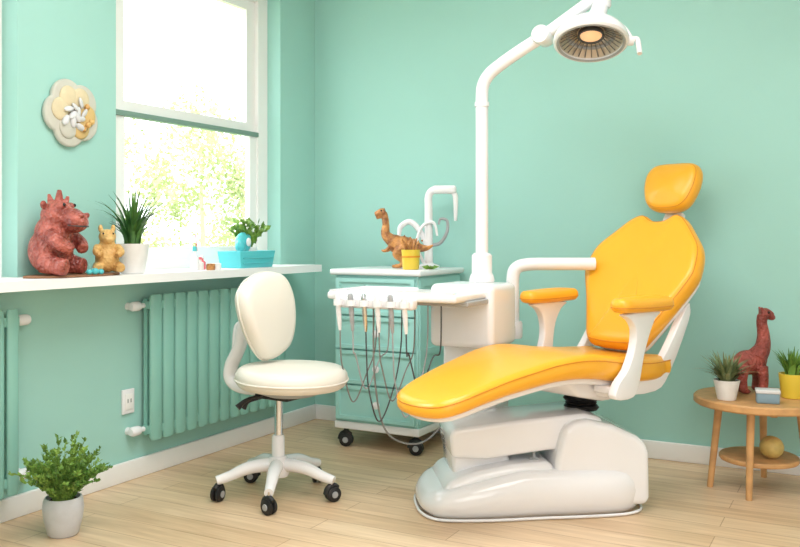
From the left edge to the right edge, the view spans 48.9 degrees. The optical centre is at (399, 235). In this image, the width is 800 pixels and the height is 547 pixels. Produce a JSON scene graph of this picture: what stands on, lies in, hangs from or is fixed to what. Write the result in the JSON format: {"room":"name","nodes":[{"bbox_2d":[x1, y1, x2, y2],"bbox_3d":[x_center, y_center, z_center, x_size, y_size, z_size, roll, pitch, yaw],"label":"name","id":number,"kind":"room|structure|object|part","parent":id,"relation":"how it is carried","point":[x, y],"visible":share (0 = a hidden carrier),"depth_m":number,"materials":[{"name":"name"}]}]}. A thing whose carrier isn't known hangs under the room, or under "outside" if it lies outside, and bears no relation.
{"room":"dental clinic","nodes":[
{"label":"dental clinic","id":0,"kind":"room"},
{"bbox_2d":[0,0,314,498],"bbox_3d":[-2.018,-0.300,2.676,0.200,2.800,6.020,0,0,28],"label":"wall","id":1,"kind":"structure","parent":0,"point":[80,347],"depth_m":3.77,"materials":[{"name":"green paint"}]},
{"bbox_2d":[0,0,1,276],"bbox_3d":[-1.931,-0.583,2.890,0.070,1.555,1.380,0,0,28],"label":"frame","id":2,"kind":"object","parent":1,"relation":"attached to","point":[0,0],"visible":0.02,"depth_m":3.48,"materials":[{"name":"white"}]},
{"bbox_2d":[0,309,30,498],"bbox_3d":[-1.712,0.630,2.929,0.100,0.700,1.155,0,0,28],"label":"radiator","id":3,"kind":"object","parent":1,"relation":"attached to","point":[10,322],"visible":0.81,"depth_m":3.30,"materials":[{"name":"teal metal"}]},
{"bbox_3d":[-1.470,0.930,3.421,0.044,0.044,0.058,0,0,28],"label":"valve knob","id":4,"kind":"part","parent":3,"relation":"part of","materials":[{"name":"white plastic"}]},
{"bbox_3d":[-1.470,0.330,3.421,0.044,0.044,0.058,0,0,28],"label":"valve knob","id":5,"kind":"part","parent":3,"relation":"part of","materials":[{"name":"white plastic"}]},
{"bbox_2d":[42,79,97,146],"bbox_3d":[-1.355,-0.505,3.647,0.055,0.281,0.280,0,0,28],"label":"wall plaque","id":6,"kind":"object","parent":1,"relation":"attached to","point":[69,109],"visible":1,"depth_m":3.62,"materials":[{"name":"stone"}]},
{"bbox_2d":[121,388,133,414],"bbox_3d":[-1.218,0.745,3.943,0.017,0.110,0.072,0,0,28],"label":"wall outlet","id":7,"kind":"object","parent":1,"relation":"attached to","point":[127,395],"visible":1,"depth_m":3.93,"materials":[{"name":"white plastic"}]},
{"bbox_2d":[0,404,315,522],"bbox_3d":[-1.921,1.056,2.624,0.018,0.088,6.020,0,0,28],"label":"baseboard","id":8,"kind":"structure","parent":1,"relation":"attached to","point":[12,507],"depth_m":4.13,"materials":[{"name":"white wood"}]},
{"bbox_2d":[0,264,321,292],"bbox_3d":[-1.927,0.184,2.474,0.330,0.038,5.710,0,0,28],"label":"windowsill","id":9,"kind":"object","parent":1,"relation":"attached to","point":[7,284],"visible":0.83,"depth_m":3.73,"materials":[{"name":"white"}]},
{"bbox_2d":[23,272,119,278],"bbox_3d":[-1.308,0.161,3.527,0.210,0.008,0.450,0,0,28],"label":"mat","id":10,"kind":"object","parent":9,"relation":"on","point":[69,275],"visible":0.83,"depth_m":3.41,"materials":[{"name":"brown wood"}]},
{"bbox_2d":[27,190,89,275],"bbox_3d":[-1.342,-0.012,3.456,0.234,0.334,0.229,0,0,6],"label":"toy","id":11,"kind":"object","parent":10,"relation":"on","point":[54,240],"visible":1,"depth_m":3.40,"materials":[{"name":"ceramic"}]},
{"bbox_2d":[86,268,103,274],"bbox_3d":[-1.214,0.144,3.506,0.026,0.026,0.081,0,0,34],"label":"pebbles","id":12,"kind":"object","parent":10,"relation":"on","point":[94,270],"visible":1,"depth_m":3.49,"materials":[{"name":"teal plastic"}]},
{"bbox_2d":[92,225,124,271],"bbox_3d":[-1.203,0.055,3.617,0.126,0.196,0.122,0,0,-27],"label":"toy","id":13,"kind":"object","parent":10,"relation":"on","point":[107,253],"visible":0.91,"depth_m":3.59,"materials":[{"name":"yellow"}]},
{"bbox_2d":[95,188,173,273],"bbox_3d":[-1.150,-0.026,3.817,0.387,0.381,0.347,0,0,-9],"label":"aloe plant","id":14,"kind":"object","parent":9,"relation":"on","point":[134,258],"visible":0.96,"depth_m":3.75,"materials":[{"name":"green plant"}]},
{"bbox_3d":[-1.151,0.101,3.789,0.140,0.128,0.140,0,0,28],"label":"pot","id":15,"kind":"part","parent":14,"relation":"part of","materials":[{"name":"white ceramic"}]},
{"bbox_2d":[191,234,221,269],"bbox_3d":[-0.919,0.080,4.175,0.118,0.170,0.128,0,0,9],"label":"bottles","id":16,"kind":"object","parent":9,"relation":"on","point":[197,263],"visible":0.98,"depth_m":4.14,"materials":[{"name":"white plastic"}]},
{"bbox_2d":[191,251,198,269],"bbox_3d":[-0.965,0.115,4.137,0.038,0.100,0.038,0,0,28],"label":"bottle","id":17,"kind":"object","parent":16,"relation":"on","point":[194,258],"depth_m":4.12,"materials":[{"name":"white plastic"}]},
{"bbox_2d":[199,260,203,269],"bbox_3d":[-0.949,0.138,4.168,0.038,0.055,0.038,0,0,28],"label":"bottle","id":18,"kind":"object","parent":16,"relation":"on","point":[201,264],"depth_m":4.16,"materials":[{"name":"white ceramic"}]},
{"bbox_2d":[206,263,214,269],"bbox_3d":[-0.895,0.149,4.162,0.044,0.032,0.043,0,0,28],"label":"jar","id":19,"kind":"object","parent":16,"relation":"on","point":[210,266],"depth_m":4.14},
{"bbox_2d":[214,263,221,269],"bbox_3d":[-0.876,0.149,4.209,0.044,0.032,0.043,0,0,28],"label":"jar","id":20,"kind":"object","parent":16,"relation":"on","point":[217,265],"depth_m":4.19,"materials":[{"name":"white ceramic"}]},
{"bbox_2d":[217,217,274,267],"bbox_3d":[-0.792,0.035,4.523,0.193,0.261,0.323,0,0,28],"label":"storage basket","id":21,"kind":"object","parent":9,"relation":"on","point":[245,255],"visible":1,"depth_m":4.46,"materials":[{"name":"teal plastic"}]},
{"bbox_2d":[249,247,256,250],"bbox_3d":[-0.773,0.082,4.539,0.076,0.042,0.076,0,0,28],"label":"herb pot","id":22,"kind":"object","parent":21,"relation":"on","point":[250,248],"depth_m":4.51,"materials":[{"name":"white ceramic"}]},
{"bbox_2d":[116,0,258,259],"bbox_3d":[-1.070,-0.595,4.488,0.065,1.430,1.060,0,0,28],"label":"window","id":23,"kind":"structure","parent":1,"relation":"in","point":[247,7],"depth_m":4.57,"materials":[{"name":"white"}]},
{"bbox_3d":[-1.068,-0.230,4.487,0.030,0.700,1.060,0,0,28],"label":"lower sash","id":24,"kind":"part","parent":23,"relation":"part of","materials":[{"name":"clear glass"}]},
{"bbox_3d":[-1.061,-0.562,4.483,0.045,0.025,1.060,0,0,28],"label":"meeting rail","id":25,"kind":"part","parent":23,"relation":"part of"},
{"bbox_2d":[125,287,285,439],"bbox_3d":[-0.928,0.600,4.413,0.085,0.660,1.128,0,0,28],"label":"radiator","id":26,"kind":"object","parent":1,"relation":"attached to","point":[188,335],"visible":0.81,"depth_m":4.20,"materials":[{"name":"teal metal"}]},
{"bbox_3d":[-1.189,0.320,3.946,0.044,0.044,0.058,0,0,28],"label":"valve knob","id":27,"kind":"part","parent":26,"relation":"part of","materials":[{"name":"white plastic"}]},
{"bbox_3d":[-1.189,0.880,3.946,0.044,0.044,0.058,0,0,28],"label":"valve knob","id":28,"kind":"part","parent":26,"relation":"part of","materials":[{"name":"white plastic"}]},
{"bbox_2d":[145,0,266,269],"bbox_3d":[-1.076,-0.583,4.491,0.070,1.555,1.230,0,0,28],"label":"frame","id":29,"kind":"object","parent":1,"relation":"attached to","point":[260,5],"visible":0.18,"depth_m":4.96,"materials":[{"name":"white"}]},
{"bbox_2d":[0,419,799,546],"bbox_3d":[0.382,1.150,1.395,5.640,0.100,6.420,0,0,28],"label":"floor","id":30,"kind":"structure","parent":0,"point":[377,475],"depth_m":3.50,"materials":[{"name":"brown wood"}]},
{"bbox_2d":[8,431,112,538],"bbox_3d":[-1.235,0.911,3.243,0.319,0.378,0.335,0,0,4],"label":"potted fern","id":31,"kind":"object","parent":30,"relation":"on","point":[63,506],"visible":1,"depth_m":3.18,"materials":[{"name":"green plant"}]},
{"bbox_2d":[42,492,83,538],"bbox_3d":[-1.238,1.030,3.234,0.146,0.140,0.146,0,0,28],"label":"pot","id":32,"kind":"object","parent":31,"relation":"on","point":[62,514],"depth_m":3.18,"materials":[{"name":"grey ceramic"}]},
{"bbox_2d":[210,271,348,515],"bbox_3d":[-0.495,0.628,3.729,0.605,0.943,0.522,0,0,32],"label":"stool","id":33,"kind":"object","parent":30,"relation":"on","point":[265,307],"visible":1,"depth_m":3.65,"materials":[{"name":"white leather"}]},
{"bbox_2d":[212,483,224,490],"bbox_3d":[-0.750,1.047,3.646,0.026,0.051,0.072,0,0,22],"label":"hood","id":34,"kind":"object","parent":33,"relation":"attached to","point":[218,486],"depth_m":3.62,"materials":[{"name":"black plastic"}]},
{"bbox_3d":[-0.648,0.984,3.673,0.241,0.098,0.058,0,0,-18],"label":"star leg","id":35,"kind":"part","parent":33,"relation":"part of","materials":[{"name":"white plastic"}]},
{"bbox_3d":[-0.623,0.692,3.655,0.069,0.058,0.123,0,0,32],"label":"height lever","id":36,"kind":"part","parent":33,"relation":"part of","materials":[{"name":"black plastic"}]},
{"bbox_3d":[-0.621,0.703,3.714,0.099,0.066,0.024,0,0,-3],"label":"tilt lever","id":37,"kind":"part","parent":33,"relation":"part of","materials":[{"name":"black plastic"}]},
{"bbox_3d":[-0.597,0.984,3.829,0.058,0.098,0.241,0,0,-36],"label":"star leg","id":38,"kind":"part","parent":33,"relation":"part of","materials":[{"name":"white plastic"}]},
{"bbox_3d":[-0.570,0.347,3.750,0.115,0.365,0.332,-7,13,30],"label":"backrest","id":39,"kind":"part","parent":33,"relation":"part of","materials":[{"name":"white leather"}]},
{"bbox_2d":[261,495,274,503],"bbox_3d":[-0.522,1.047,3.471,0.072,0.051,0.026,0,0,40],"label":"hood","id":40,"kind":"object","parent":33,"relation":"attached to","point":[267,499],"depth_m":3.45,"materials":[{"name":"black plastic"}]},
{"bbox_3d":[-0.516,0.984,3.577,0.058,0.098,0.241,0,0,0],"label":"star leg","id":41,"kind":"part","parent":33,"relation":"part of","materials":[{"name":"white plastic"}]},
{"bbox_3d":[-0.452,0.588,3.676,0.470,0.102,0.470,0,0,32],"label":"seat","id":42,"kind":"part","parent":33,"relation":"part of","materials":[{"name":"white leather"}]},
{"bbox_3d":[-0.434,0.984,3.828,0.058,0.098,0.241,0,0,36],"label":"star leg","id":43,"kind":"part","parent":33,"relation":"part of","materials":[{"name":"white plastic"}]},
{"bbox_3d":[-0.383,0.984,3.673,0.241,0.098,0.058,0,0,18],"label":"star leg","id":44,"kind":"part","parent":33,"relation":"part of","materials":[{"name":"white plastic"}]},
{"bbox_2d":[323,482,338,495],"bbox_3d":[-0.285,1.047,3.634,0.072,0.051,0.026,0,0,-32],"label":"hood","id":45,"kind":"object","parent":33,"relation":"attached to","point":[332,489],"depth_m":3.62,"materials":[{"name":"black plastic"}]},
{"bbox_2d":[330,266,463,455],"bbox_3d":[-0.012,0.637,4.669,0.530,0.925,0.554,0,0,28],"label":"base cabinet","id":46,"kind":"object","parent":30,"relation":"on","point":[358,415],"visible":0.6,"depth_m":4.45,"materials":[{"name":"teal"}]},
{"bbox_2d":[338,430,351,438],"bbox_3d":[-0.288,1.041,4.595,0.079,0.055,0.026,0,0,13],"label":"caster wheel","id":47,"kind":"object","parent":46,"relation":"attached to","point":[344,434],"depth_m":4.58,"materials":[{"name":"black rubber"}]},
{"bbox_3d":[-0.117,0.858,4.429,0.038,0.038,0.032,0,0,28],"label":"knob","id":48,"kind":"part","parent":46,"relation":"part of","materials":[{"name":"white plastic"}]},
{"bbox_3d":[-0.125,0.312,4.458,0.456,0.185,0.012,0,0,28],"label":"drawer","id":49,"kind":"part","parent":46,"relation":"part of","materials":[{"name":"teal"}]},
{"bbox_3d":[-0.125,0.675,4.458,0.456,0.170,0.012,0,0,28],"label":"drawer","id":50,"kind":"part","parent":46,"relation":"part of","materials":[{"name":"teal"}]},
{"bbox_3d":[-0.125,0.858,4.458,0.456,0.175,0.012,0,0,28],"label":"drawer","id":51,"kind":"part","parent":46,"relation":"part of","materials":[{"name":"teal"}]},
{"bbox_3d":[-0.125,0.497,4.458,0.456,0.165,0.012,0,0,28],"label":"drawer","id":52,"kind":"part","parent":46,"relation":"part of","materials":[{"name":"teal"}]},
{"bbox_2d":[330,266,463,276],"bbox_3d":[-0.008,0.190,4.678,0.530,0.030,0.535,0,0,28],"label":"countertop","id":53,"kind":"structure","parent":46,"relation":"on","point":[370,270],"depth_m":4.48,"materials":[{"name":"white plastic"}]},
{"bbox_2d":[374,208,432,267],"bbox_3d":[0.021,0.015,4.630,0.314,0.314,0.128,0,0,8],"label":"figurine","id":54,"kind":"object","parent":53,"relation":"on","point":[394,242],"visible":0.79,"depth_m":4.61,"materials":[{"name":"brown"}]},
{"bbox_2d":[401,239,419,269],"bbox_3d":[0.055,0.096,4.466,0.096,0.157,0.096,0,0,28],"label":"cup","id":55,"kind":"object","parent":53,"relation":"on","point":[410,256],"visible":1,"depth_m":4.43,"materials":[{"name":"yellow plastic"}]},
{"bbox_2d":[397,185,457,267],"bbox_3d":[0.148,-0.046,4.725,0.330,0.441,0.120,0,0,8],"label":"stand","id":56,"kind":"object","parent":53,"relation":"on","point":[426,235],"visible":0.87,"depth_m":4.70,"materials":[{"name":"white plastic"}]},
{"bbox_3d":[0.076,-0.003,4.736,0.185,0.168,0.032,0,0,8],"label":"arm","id":57,"kind":"part","parent":56,"relation":"part of","materials":[{"name":"white plastic"}]},
{"bbox_3d":[0.182,-0.057,4.721,0.105,0.421,0.048,0,0,8],"label":"post","id":58,"kind":"part","parent":56,"relation":"part of","materials":[{"name":"white plastic"}]},
{"bbox_3d":[0.209,-0.015,4.714,0.115,0.159,0.026,0,0,14],"label":"hook arm","id":59,"kind":"part","parent":56,"relation":"part of","materials":[{"name":"grey plastic"}]},
{"bbox_2d":[422,265,438,268],"bbox_3d":[0.158,0.164,4.510,0.098,0.025,0.090,0,0,28],"label":"toy","id":60,"kind":"object","parent":53,"relation":"on","point":[425,266],"visible":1,"depth_m":4.50,"materials":[{"name":"green plastic"}]},
{"bbox_2d":[407,438,421,447],"bbox_3d":[0.074,1.041,4.402,0.079,0.055,0.026,0,0,13],"label":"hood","id":61,"kind":"object","parent":46,"relation":"attached to","point":[415,440],"depth_m":4.39,"materials":[{"name":"black plastic"}]},
{"bbox_2d":[397,163,704,521],"bbox_3d":[0.679,0.383,3.667,1.673,1.434,0.755,0,0,-26],"label":"dental chair","id":62,"kind":"object","parent":30,"relation":"on","point":[557,459],"visible":1,"depth_m":3.47,"materials":[{"name":"yellow leather"}]},
{"bbox_3d":[0.328,0.920,3.642,0.272,0.158,0.260,0,0,-6],"label":"arm","id":63,"kind":"part","parent":62,"relation":"part of","materials":[{"name":"white plastic"}]},
{"bbox_3d":[0.499,0.798,3.630,0.640,0.173,0.300,0,0,-6],"label":"lift arm","id":64,"kind":"part","parent":62,"relation":"part of","materials":[{"name":"white plastic"}]},
{"bbox_2d":[397,344,670,418],"bbox_3d":[0.529,0.545,3.493,1.267,0.186,0.524,0,0,-40],"label":"seat cushion","id":65,"kind":"object","parent":62,"relation":"on","point":[479,379],"depth_m":3.28,"materials":[{"name":"yellow leather"}]},
{"bbox_2d":[586,215,704,349],"bbox_3d":[1.082,0.212,3.958,0.586,0.681,0.133,0,-33,50],"label":"backrest cushion","id":66,"kind":"object","parent":62,"relation":"on","point":[645,256],"depth_m":3.90,"materials":[{"name":"yellow leather"}]},
{"bbox_2d":[645,163,702,212],"bbox_3d":[1.276,-0.221,4.120,0.124,0.246,0.284,29,-18,-36],"label":"cushion","id":67,"kind":"object","parent":62,"relation":"on","point":[669,188],"depth_m":4.06,"materials":[{"name":"yellow leather"}]},
{"bbox_2d":[693,386,799,500],"bbox_3d":[1.559,0.901,3.821,0.540,0.401,0.540,0,0,0],"label":"round side table","id":68,"kind":"object","parent":30,"relation":"on","point":[748,456],"visible":0.78,"depth_m":3.72,"materials":[{"name":"brown wood"}]},
{"bbox_3d":[1.377,0.915,3.845,0.069,0.373,0.036,0,0,0],"label":"leg","id":69,"kind":"part","parent":68,"relation":"part of","materials":[{"name":"brown wood"}]},
{"bbox_2d":[692,351,758,400],"bbox_3d":[1.376,0.594,3.744,0.263,0.212,0.251,0,0,4],"label":"potted succulent","id":70,"kind":"object","parent":68,"relation":"on","point":[726,384],"visible":1,"depth_m":3.71,"materials":[{"name":"green plant"}]},
{"bbox_3d":[1.459,0.915,3.668,0.033,0.373,0.069,0,0,34],"label":"leg","id":71,"kind":"part","parent":68,"relation":"part of","materials":[{"name":"brown wood"}]},
{"bbox_2d":[730,307,774,393],"bbox_3d":[1.557,0.508,3.906,0.216,0.379,0.113,0,0,0],"label":"figurine","id":72,"kind":"object","parent":68,"relation":"on","point":[758,355],"visible":0.83,"depth_m":3.88,"materials":[{"name":"red"}]},
{"bbox_2d":[719,446,799,468],"bbox_3d":[1.559,0.965,3.821,0.328,0.020,0.328,0,0,0],"label":"shelf","id":73,"kind":"object","parent":68,"relation":"attached to","point":[736,455],"depth_m":3.75,"materials":[{"name":"brown wood"}]},
{"bbox_3d":[1.646,0.915,3.982,0.033,0.373,0.069,0,0,34],"label":"leg","id":74,"kind":"part","parent":68,"relation":"part of","materials":[{"name":"brown wood"}]},
{"bbox_2d":[755,387,780,403],"bbox_3d":[1.534,0.671,3.671,0.096,0.058,0.066,0,0,18],"label":"gift box","id":75,"kind":"object","parent":68,"relation":"on","point":[763,395],"visible":1,"depth_m":3.65,"materials":[{"name":"blue"}]},
{"bbox_3d":[1.534,0.650,3.671,0.096,0.016,0.066,0,0,18],"label":"lid","id":76,"kind":"part","parent":75,"relation":"part of","materials":[{"name":"white cardboard"}]},
{"bbox_2d":[759,436,783,458],"bbox_3d":[1.589,0.906,3.761,0.100,0.094,0.100,0,0,28],"label":"toy","id":77,"kind":"object","parent":68,"relation":"on","point":[772,447],"visible":1,"depth_m":3.73,"materials":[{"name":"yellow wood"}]},
{"bbox_2d":[772,347,799,399],"bbox_3d":[1.689,0.590,3.797,0.173,0.219,0.166,0,0,28],"label":"potted grass plant","id":78,"kind":"object","parent":68,"relation":"on","point":[789,379],"visible":1,"depth_m":3.76,"materials":[{"name":"green plant"}]},
{"bbox_3d":[1.689,0.647,3.786,0.112,0.105,0.112,0,0,28],"label":"pot","id":79,"kind":"part","parent":78,"relation":"part of","materials":[{"name":"yellow ceramic"}]},
{"bbox_3d":[1.709,0.915,3.717,0.069,0.373,0.033,0,0,34],"label":"leg","id":80,"kind":"part","parent":68,"relation":"part of","materials":[{"name":"brown wood"}]},
{"bbox_2d":[328,257,595,444],"bbox_3d":[0.293,0.602,3.889,0.914,0.996,0.995,0,0,28],"label":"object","id":81,"kind":"object","parent":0,"point":[467,316],"depth_m":3.74,"materials":[{"name":"white plastic"}]},
{"bbox_2d":[469,0,641,282],"bbox_3d":[0.638,-0.424,3.783,0.766,1.271,0.298,0,0,28],"label":"lamp","id":82,"kind":"object","parent":81,"relation":"attached to","point":[595,35],"depth_m":3.81,"materials":[{"name":"white metal"}]},
{"bbox_2d":[315,0,799,455],"bbox_3d":[1.847,-0.300,4.138,5.640,2.800,0.200,0,0,28],"label":"wall","id":83,"kind":"structure","parent":0,"point":[714,85],"depth_m":4.53,"materials":[{"name":"green paint"}]},
{"bbox_2d":[316,404,799,475],"bbox_3d":[1.803,1.056,4.037,5.222,0.088,0.018,0,0,28],"label":"baseboard","id":84,"kind":"structure","parent":83,"relation":"attached to","point":[688,453],"depth_m":4.27,"materials":[{"name":"white wood"}]},
{"bbox_2d":[713,378,739,400],"bbox_3d":[1.391,0.657,3.746,0.108,0.085,0.108,0,0,28],"label":"pot","id":85,"kind":"object","parent":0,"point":[726,389],"depth_m":3.71,"materials":[{"name":"white ceramic"}]},
{"label":"outside","id":86,"kind":"structure","parent":0,"visible":0},
{"bbox_3d":[-8.636,2.750,14.814,22.810,0.100,34.000,0,0,28],"label":"lawn","id":87,"kind":"structure","parent":86,"visible":0},
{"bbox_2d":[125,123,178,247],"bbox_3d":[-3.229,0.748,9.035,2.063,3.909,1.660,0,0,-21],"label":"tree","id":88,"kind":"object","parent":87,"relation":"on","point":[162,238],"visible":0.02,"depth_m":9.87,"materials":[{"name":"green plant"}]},
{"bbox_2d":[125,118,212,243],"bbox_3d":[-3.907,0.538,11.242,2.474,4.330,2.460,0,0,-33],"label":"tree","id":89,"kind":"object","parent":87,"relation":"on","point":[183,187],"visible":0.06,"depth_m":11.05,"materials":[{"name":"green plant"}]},
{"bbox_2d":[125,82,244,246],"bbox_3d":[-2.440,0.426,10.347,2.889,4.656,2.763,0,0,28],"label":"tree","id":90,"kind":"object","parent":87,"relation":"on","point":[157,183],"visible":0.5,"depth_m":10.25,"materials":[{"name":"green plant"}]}
]}

